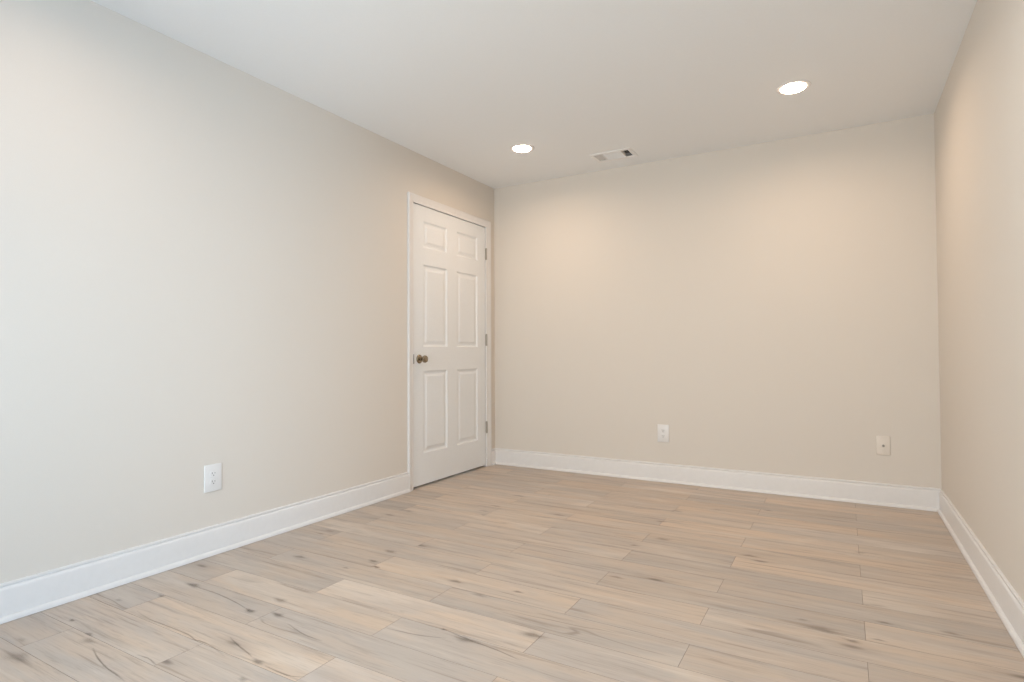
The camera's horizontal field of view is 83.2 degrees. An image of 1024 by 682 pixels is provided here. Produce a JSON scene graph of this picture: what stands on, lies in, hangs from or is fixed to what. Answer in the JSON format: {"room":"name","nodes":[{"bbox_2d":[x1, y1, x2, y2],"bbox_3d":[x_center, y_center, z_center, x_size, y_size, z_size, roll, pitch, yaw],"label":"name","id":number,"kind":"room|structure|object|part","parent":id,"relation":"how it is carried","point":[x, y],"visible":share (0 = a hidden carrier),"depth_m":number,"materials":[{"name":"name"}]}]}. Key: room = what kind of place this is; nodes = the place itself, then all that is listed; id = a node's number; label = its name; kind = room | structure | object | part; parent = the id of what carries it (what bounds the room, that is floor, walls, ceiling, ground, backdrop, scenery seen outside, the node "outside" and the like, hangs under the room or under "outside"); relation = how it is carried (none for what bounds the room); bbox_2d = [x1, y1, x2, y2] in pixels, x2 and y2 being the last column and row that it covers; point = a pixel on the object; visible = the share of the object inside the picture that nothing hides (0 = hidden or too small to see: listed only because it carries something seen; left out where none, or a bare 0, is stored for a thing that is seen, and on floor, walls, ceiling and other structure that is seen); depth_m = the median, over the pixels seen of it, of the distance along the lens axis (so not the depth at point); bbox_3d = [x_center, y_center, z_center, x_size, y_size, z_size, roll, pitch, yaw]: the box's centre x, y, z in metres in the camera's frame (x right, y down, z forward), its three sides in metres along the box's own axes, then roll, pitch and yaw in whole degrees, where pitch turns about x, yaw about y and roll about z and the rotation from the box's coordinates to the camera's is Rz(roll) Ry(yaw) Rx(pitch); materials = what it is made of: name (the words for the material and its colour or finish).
{"room":"empty room","nodes":[
{"label":"empty room","id":0,"kind":"room"},
{"bbox_2d":[0,0,494,583],"bbox_3d":[-1.416,-0.174,2.982,0.120,2.416,4.860,-1,-1,30],"label":"wall","id":1,"kind":"structure","parent":0,"point":[203,262],"depth_m":2.64,"materials":[{"name":"beige paint"}]},
{"bbox_2d":[204,463,221,492],"bbox_3d":[-1.442,0.660,2.781,0.009,0.130,0.088,-1,-1,30],"label":"wall outlet","id":2,"kind":"object","parent":1,"relation":"attached to","point":[213,472],"visible":1,"depth_m":2.78,"materials":[{"name":"white plastic"}]},
{"bbox_2d":[210,470,216,476],"bbox_3d":[-1.440,0.640,2.780,0.003,0.028,0.034,-1,-1,30],"label":"receptacle","id":3,"kind":"object","parent":2,"relation":"attached to","point":[213,473],"depth_m":2.78,"materials":[{"name":"white plastic"}]},
{"bbox_2d":[210,479,216,484],"bbox_3d":[-1.440,0.679,2.779,0.003,0.028,0.034,-1,-1,30],"label":"receptacle","id":4,"kind":"object","parent":2,"relation":"attached to","point":[212,481],"depth_m":2.78,"materials":[{"name":"white plastic"}]},
{"bbox_2d":[0,448,495,623],"bbox_3d":[-1.348,0.960,2.920,0.026,0.137,4.860,-1,-1,30],"label":"baseboard","id":5,"kind":"structure","parent":1,"relation":"attached to","point":[28,595],"depth_m":2.60,"materials":[{"name":"white wood"}]},
{"bbox_2d":[407,192,491,491],"bbox_3d":[-0.507,0.009,4.541,0.136,2.105,1.089,-1,-1,30],"label":"trim","id":6,"kind":"structure","parent":1,"relation":"attached to","point":[412,198],"depth_m":4.22,"materials":[{"name":"white wood"}]},
{"bbox_2d":[413,203,487,486],"bbox_3d":[-0.451,0.031,4.506,0.104,2.027,0.977,-1,-1,30],"label":"door","id":7,"kind":"structure","parent":1,"relation":"in","point":[450,425],"depth_m":4.46,"materials":[{"name":"white paint"}]},
{"bbox_3d":[-0.635,0.130,4.137,0.060,0.054,0.054,-1,-1,30],"label":"knob","id":8,"kind":"part","parent":7,"relation":"part of","materials":[{"name":"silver metal"}]},
{"bbox_2d":[0,464,1023,681],"bbox_3d":[-0.512,1.066,2.438,4.451,0.100,4.960,-1,-1,30],"label":"floor","id":9,"kind":"structure","parent":0,"point":[494,573],"depth_m":2.21,"materials":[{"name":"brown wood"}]},
{"bbox_2d":[91,0,976,188],"bbox_3d":[-0.003,-1.465,2.194,3.391,0.120,5.100,-1,-1,30],"label":"ceiling","id":10,"kind":"structure","parent":0,"point":[456,84],"depth_m":2.91,"materials":[{"name":"white paint"}]},
{"bbox_2d":[510,144,534,152],"bbox_3d":[0.072,-1.358,4.079,0.177,0.012,0.177,-1,-1,30],"label":"recessed light","id":11,"kind":"object","parent":10,"relation":"in","point":[519,148],"visible":1,"depth_m":4.05,"materials":[{"name":"white"}]},
{"bbox_2d":[589,148,637,162],"bbox_3d":[0.747,-1.418,4.233,0.311,0.122,0.189,-1,-1,30],"label":"ceiling vent","id":12,"kind":"object","parent":10,"relation":"in","point":[621,153],"visible":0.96,"depth_m":4.24,"materials":[{"name":"white metal"}]},
{"bbox_2d":[775,80,810,94],"bbox_3d":[1.542,-1.385,3.160,0.177,0.012,0.177,-1,-1,30],"label":"recessed light","id":13,"kind":"object","parent":10,"relation":"in","point":[795,86],"visible":1,"depth_m":3.14,"materials":[{"name":"white"}]},
{"bbox_2d":[494,114,941,488],"bbox_3d":[1.243,-0.107,4.324,3.391,2.514,0.120,-1,-1,30],"label":"wall","id":14,"kind":"structure","parent":0,"point":[773,305],"depth_m":4.06,"materials":[{"name":"beige paint"}]},
{"bbox_2d":[657,424,668,441],"bbox_3d":[1.128,0.689,4.301,0.086,0.130,0.009,-1,-1,30],"label":"wall outlet","id":15,"kind":"object","parent":14,"relation":"attached to","point":[662,430],"visible":1,"depth_m":4.30,"materials":[{"name":"white plastic"}]},
{"bbox_2d":[495,448,940,511],"bbox_3d":[1.212,0.978,4.237,3.151,0.137,0.026,-1,-1,30],"label":"baseboard","id":16,"kind":"structure","parent":14,"relation":"attached to","point":[861,492],"depth_m":4.03,"materials":[{"name":"white wood"}]},
{"bbox_2d":[876,435,890,455],"bbox_3d":[2.325,0.655,3.609,0.074,0.120,0.016,-1,-1,30],"label":"jack plate","id":17,"kind":"object","parent":14,"relation":"attached to","point":[882,442],"visible":1,"depth_m":3.61,"materials":[{"name":"beige plastic"}]},
{"bbox_2d":[934,0,1023,601],"bbox_3d":[1.421,-0.222,1.352,0.120,2.416,5.100,-1,-1,30],"label":"wall","id":18,"kind":"structure","parent":0,"point":[979,112],"depth_m":2.32,"materials":[{"name":"beige paint"}]},
{"bbox_2d":[937,489,1023,657],"bbox_3d":[1.362,0.915,1.364,0.026,0.137,4.860,-1,-1,30],"label":"baseboard","id":19,"kind":"structure","parent":18,"relation":"attached to","point":[1005,600],"depth_m":2.29,"materials":[{"name":"white wood"}]}
]}

